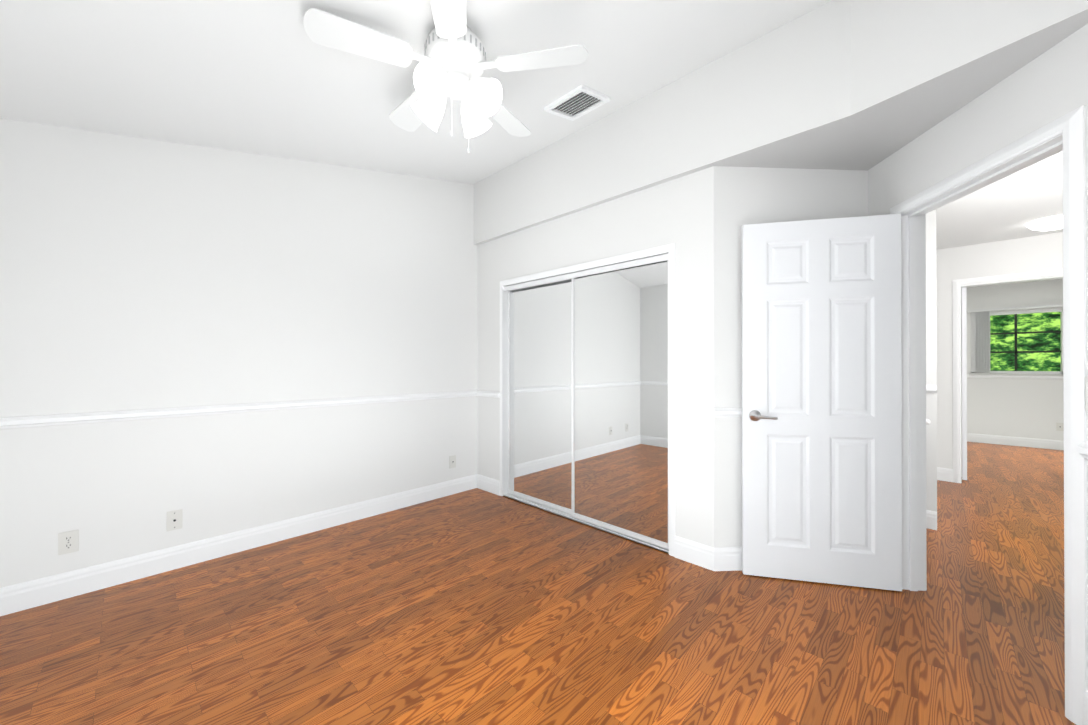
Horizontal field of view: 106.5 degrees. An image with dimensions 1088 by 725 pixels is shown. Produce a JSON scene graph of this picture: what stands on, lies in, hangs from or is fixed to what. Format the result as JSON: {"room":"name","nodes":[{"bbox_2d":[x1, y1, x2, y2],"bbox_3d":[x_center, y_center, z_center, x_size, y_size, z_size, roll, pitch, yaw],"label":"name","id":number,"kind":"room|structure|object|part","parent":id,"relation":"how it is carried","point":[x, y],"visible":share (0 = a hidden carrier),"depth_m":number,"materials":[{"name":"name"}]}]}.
{"room":"empty bedroom","nodes":[
{"label":"empty bedroom","id":0,"kind":"room"},
{"bbox_2d":[0,118,476,587],"bbox_3d":[-1.760,-0.486,3.006,0.120,3.450,3.270,0,0,44],"label":"wall","id":1,"kind":"structure","parent":0,"point":[137,273],"depth_m":2.57,"materials":[{"name":"white paint"}]},
{"bbox_2d":[58,529,78,554],"bbox_3d":[-2.504,0.947,2.141,0.009,0.116,0.071,0,0,44],"label":"electrical outlet","id":2,"kind":"object","parent":1,"relation":"attached to","point":[68,541],"visible":1,"depth_m":2.14,"materials":[{"name":"white plastic"}]},
{"bbox_2d":[166,509,182,530],"bbox_3d":[-2.214,0.946,2.436,0.014,0.116,0.071,0,0,44],"label":"cable wall plate","id":3,"kind":"object","parent":1,"relation":"attached to","point":[174,519],"visible":1,"depth_m":2.44,"materials":[{"name":"white plastic"}]},
{"bbox_2d":[449,455,455,467],"bbox_3d":[-0.861,0.937,3.837,0.009,0.116,0.071,0,0,44],"label":"electrical outlet","id":4,"kind":"object","parent":1,"relation":"attached to","point":[452,461],"visible":1,"depth_m":3.83,"materials":[{"name":"white plastic"}]},
{"bbox_2d":[0,442,1075,724],"bbox_3d":[3.173,1.280,3.374,7.450,0.080,11.230,0,0,44],"label":"floor","id":5,"kind":"structure","parent":0,"point":[476,606],"depth_m":1.85,"materials":[{"name":"brown wood"}]},
{"bbox_2d":[503,493,668,553],"bbox_3d":[0.251,1.232,3.234,1.653,0.016,0.096,0,0,44],"label":"closet track","id":6,"kind":"object","parent":5,"relation":"on","point":[551,510],"visible":0.48,"depth_m":3.17,"materials":[{"name":"white metal"}]},
{"bbox_2d":[508,279,571,513],"bbox_3d":[-0.029,0.260,3.528,0.844,1.926,0.022,0,0,44],"label":"mirror","id":7,"kind":"object","parent":6,"relation":"on","point":[539,406],"visible":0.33,"depth_m":3.52,"materials":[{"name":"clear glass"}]},
{"bbox_2d":[571,260,668,549],"bbox_3d":[0.527,0.258,2.942,0.844,1.926,0.022,0,0,44],"label":"mirror","id":8,"kind":"object","parent":6,"relation":"on","point":[620,390],"visible":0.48,"depth_m":2.91,"materials":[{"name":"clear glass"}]},
{"bbox_2d":[0,0,1087,244],"bbox_3d":[0.032,-1.659,1.935,4.550,1.111,4.580,0,0,44],"label":"ceiling","id":9,"kind":"structure","parent":0,"point":[267,77],"depth_m":2.05,"materials":[{"name":"white paint"}]},
{"bbox_2d":[303,0,587,152],"bbox_3d":[-0.428,-1.483,1.887,1.115,1.072,1.151,0,0,44],"label":"ceiling fan","id":10,"kind":"object","parent":9,"relation":"hanging from","point":[454,64],"visible":1,"depth_m":1.76,"materials":[{"name":"white metal"}]},
{"bbox_2d":[544,85,610,120],"bbox_3d":[0.216,-1.689,2.658,0.320,0.079,0.298,0,0,44],"label":"ceiling vent","id":11,"kind":"object","parent":9,"relation":"in","point":[577,102],"visible":1,"depth_m":2.65,"materials":[{"name":"white metal"}]},
{"bbox_2d":[477,166,713,546],"bbox_3d":[0.174,-0.485,3.325,2.455,3.450,0.120,0,0,44],"label":"wall","id":12,"kind":"structure","parent":0,"point":[679,212],"depth_m":2.63,"materials":[{"name":"white paint"}]},
{"bbox_2d":[0,474,1087,724],"bbox_3d":[-0.298,1.168,1.585,3.950,0.134,3.030,0,0,44],"label":"baseboard","id":13,"kind":"structure","parent":12,"relation":"attached to","point":[58,588],"depth_m":2.53,"materials":[{"name":"white wood"}]},
{"bbox_2d":[504,253,668,290],"bbox_3d":[0.253,-0.687,3.242,1.653,0.044,0.091,0,0,44],"label":"frame","id":14,"kind":"object","parent":12,"relation":"attached to","point":[642,261],"visible":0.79,"depth_m":3.06,"materials":[{"name":"white metal"}]},
{"bbox_2d":[500,243,674,556],"bbox_3d":[0.254,0.240,3.240,1.735,2.000,0.128,0,0,44],"label":"trim","id":15,"kind":"structure","parent":12,"relation":"attached to","point":[659,250],"depth_m":2.97,"materials":[{"name":"white"}]},
{"bbox_2d":[674,536,741,570],"bbox_3d":[1.395,1.170,2.458,1.156,0.134,0.202,0,0,8],"label":"baseboard","id":16,"kind":"structure","parent":12,"relation":"attached to","point":[712,558],"depth_m":2.43,"materials":[{"name":"white wood"}]},
{"bbox_2d":[714,166,867,547],"bbox_3d":[1.554,-0.487,2.520,1.089,3.450,0.120,0,0,-3],"label":"wall","id":17,"kind":"structure","parent":0,"point":[750,195],"depth_m":2.44,"materials":[{"name":"white paint"}]},
{"bbox_2d":[673,405,741,416],"bbox_3d":[1.391,0.299,2.453,1.165,0.056,0.202,0,0,7],"label":"trim","id":18,"kind":"structure","parent":17,"relation":"attached to","point":[707,412],"depth_m":2.43,"materials":[{"name":"white wood"}]},
{"bbox_2d":[926,209,936,511],"bbox_3d":[2.668,-0.080,3.331,0.790,2.640,0.120,0,0,44],"label":"wall","id":19,"kind":"structure","parent":0,"point":[931,407],"depth_m":3.03,"materials":[{"name":"white paint"}]},
{"bbox_2d":[926,510,936,529],"bbox_3d":[2.622,1.173,3.279,0.790,0.134,0.014,0,0,44],"label":"baseboard","id":20,"kind":"structure","parent":19,"relation":"attached to","point":[931,519],"depth_m":3.02,"materials":[{"name":"white wood"}]},
{"bbox_2d":[926,386,936,392],"bbox_3d":[2.617,0.202,3.277,0.790,0.056,0.027,0,0,44],"label":"trim","id":21,"kind":"structure","parent":19,"relation":"attached to","point":[931,389],"depth_m":3.02,"materials":[{"name":"white"}]},
{"bbox_2d":[868,24,1087,648],"bbox_3d":[1.928,-0.490,1.670,0.120,3.450,1.868,0,0,8],"label":"wall","id":22,"kind":"structure","parent":0,"point":[1050,85],"depth_m":1.68,"materials":[{"name":"white paint"}]},
{"bbox_2d":[741,214,901,590],"bbox_3d":[1.544,0.214,2.290,0.785,2.030,0.141,0,0,13],"label":"door","id":23,"kind":"structure","parent":22,"relation":"in","point":[821,411],"depth_m":2.27,"materials":[{"name":"white paint"}]},
{"bbox_3d":[1.248,0.307,2.313,0.139,0.064,0.053,0,0,13],"label":"handle","id":24,"kind":"part","parent":23,"relation":"part of","materials":[{"name":"grey metal"}]},
{"bbox_2d":[890,105,1087,724],"bbox_3d":[1.949,0.184,1.817,0.154,2.102,0.924,0,0,8],"label":"door frame","id":25,"kind":"structure","parent":22,"relation":"attached to","point":[1070,127],"depth_m":1.43,"materials":[{"name":"white wood"}]},
{"bbox_2d":[1085,376,1087,410],"bbox_3d":[1.812,0.104,1.311,0.011,0.116,0.116,0,0,8],"label":"light switch","id":26,"kind":"object","parent":22,"relation":"attached to","point":[1086,393],"visible":1,"depth_m":1.36,"materials":[{"name":"white plastic"}]},
{"bbox_2d":[936,232,1062,468],"bbox_3d":[4.793,-0.078,3.794,5.800,2.640,0.120,0,0,44],"label":"wall","id":27,"kind":"structure","parent":0,"point":[1029,254],"depth_m":4.21,"materials":[{"name":"white paint"}]},
{"bbox_2d":[937,467,952,481],"bbox_3d":[3.851,1.177,4.608,1.108,0.134,0.014,0,0,44],"label":"baseboard","id":28,"kind":"structure","parent":27,"relation":"attached to","point":[944,474],"depth_m":4.26,"materials":[{"name":"white wood"}]},
{"bbox_2d":[961,287,966,479],"bbox_3d":[4.687,0.224,4.549,0.035,2.020,0.780,0,0,44],"label":"door","id":29,"kind":"structure","parent":27,"relation":"in","point":[964,379],"depth_m":4.27,"materials":[{"name":"white paint"}]},
{"bbox_2d":[952,269,1062,482],"bbox_3d":[4.622,0.191,3.947,0.924,2.102,0.138,0,0,44],"label":"door frame","id":30,"kind":"structure","parent":27,"relation":"attached to","point":[956,311],"depth_m":4.19,"materials":[{"name":"white wood"}]},
{"bbox_2d":[936,151,1062,287],"bbox_3d":[4.155,-1.325,3.139,6.200,0.250,9.014,0,0,44],"label":"ceiling","id":31,"kind":"structure","parent":0,"point":[1011,206],"depth_m":3.17,"materials":[{"name":"white paint"}]},
{"bbox_2d":[1026,215,1062,230],"bbox_3d":[4.297,-1.162,3.428,0.300,0.075,0.300,0,0,44],"label":"light","id":32,"kind":"object","parent":31,"relation":"attached to","point":[1050,223],"visible":0.75,"depth_m":3.40,"materials":[{"name":"white"}]},
{"bbox_2d":[961,279,1063,440],"bbox_3d":[7.088,-0.071,6.165,5.800,2.640,0.120,0,0,44],"label":"wall","id":33,"kind":"structure","parent":0,"point":[1023,408],"depth_m":6.10,"materials":[{"name":"white paint"}]},
{"bbox_2d":[967,374,1062,378],"bbox_3d":[7.324,0.210,5.833,3.800,0.056,0.027,0,0,44],"label":"trim","id":34,"kind":"structure","parent":33,"relation":"attached to","point":[1019,377],"depth_m":6.06,"materials":[{"name":"white wood"}]},
{"bbox_2d":[967,433,1063,449],"bbox_3d":[7.329,1.181,5.834,3.800,0.134,0.014,0,0,44],"label":"baseboard","id":35,"kind":"structure","parent":33,"relation":"attached to","point":[1022,442],"depth_m":6.07,"materials":[{"name":"white wood"}]},
{"bbox_2d":[969,373,1062,375],"bbox_3d":[7.439,0.183,5.786,1.930,0.030,0.135,0,0,44],"label":"window sill","id":36,"kind":"structure","parent":33,"relation":"on","point":[1016,374],"depth_m":6.07,"materials":[{"name":"white wood"}]},
{"bbox_2d":[972,308,1062,373],"bbox_3d":[7.458,-0.302,5.807,1.870,0.940,0.080,0,0,44],"label":"window","id":37,"kind":"structure","parent":33,"relation":"in","point":[1029,312],"depth_m":6.05,"materials":[{"name":"white"}]},
{"bbox_2d":[967,304,1062,371],"bbox_3d":[7.396,-0.342,5.743,1.970,0.980,0.061,0,0,44],"label":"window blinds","id":38,"kind":"object","parent":37,"relation":"attached to","point":[980,340],"visible":0.94,"depth_m":6.30,"materials":[{"name":"white plastic"}]},
{"bbox_3d":[7.121,-0.301,6.133,0.851,0.860,0.016,0,0,44],"label":"window frame muntin","id":39,"kind":"part","parent":37,"relation":"part of","materials":[{"name":"black metal"}]},
{"bbox_2d":[1056,423,1063,430],"bbox_3d":[7.367,0.918,5.802,0.071,0.116,0.009,0,0,44],"label":"outlet","id":40,"kind":"object","parent":33,"relation":"attached to","point":[1059,426],"visible":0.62,"depth_m":5.80,"materials":[{"name":"white plastic"}]},
{"label":"outside","id":41,"kind":"structure","parent":0,"visible":0},
{"bbox_2d":[990,312,1060,370],"bbox_3d":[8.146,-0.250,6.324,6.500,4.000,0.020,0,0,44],"label":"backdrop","id":42,"kind":"structure","parent":41,"point":[1034,322],"depth_m":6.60,"materials":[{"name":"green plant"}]},
{"bbox_3d":[-1.394,-0.494,0.459,4.190,3.450,0.120,0,0,44],"label":"wall","id":43,"kind":"structure","parent":0,"visible":0},
{"bbox_2d":[0,390,1087,458],"bbox_3d":[-0.298,0.297,1.588,3.950,0.056,3.030,0,0,44],"label":"trim","id":44,"kind":"structure","parent":43,"relation":"attached to","point":[79,418],"depth_m":2.51,"materials":[{"name":"white wood"}]}
]}

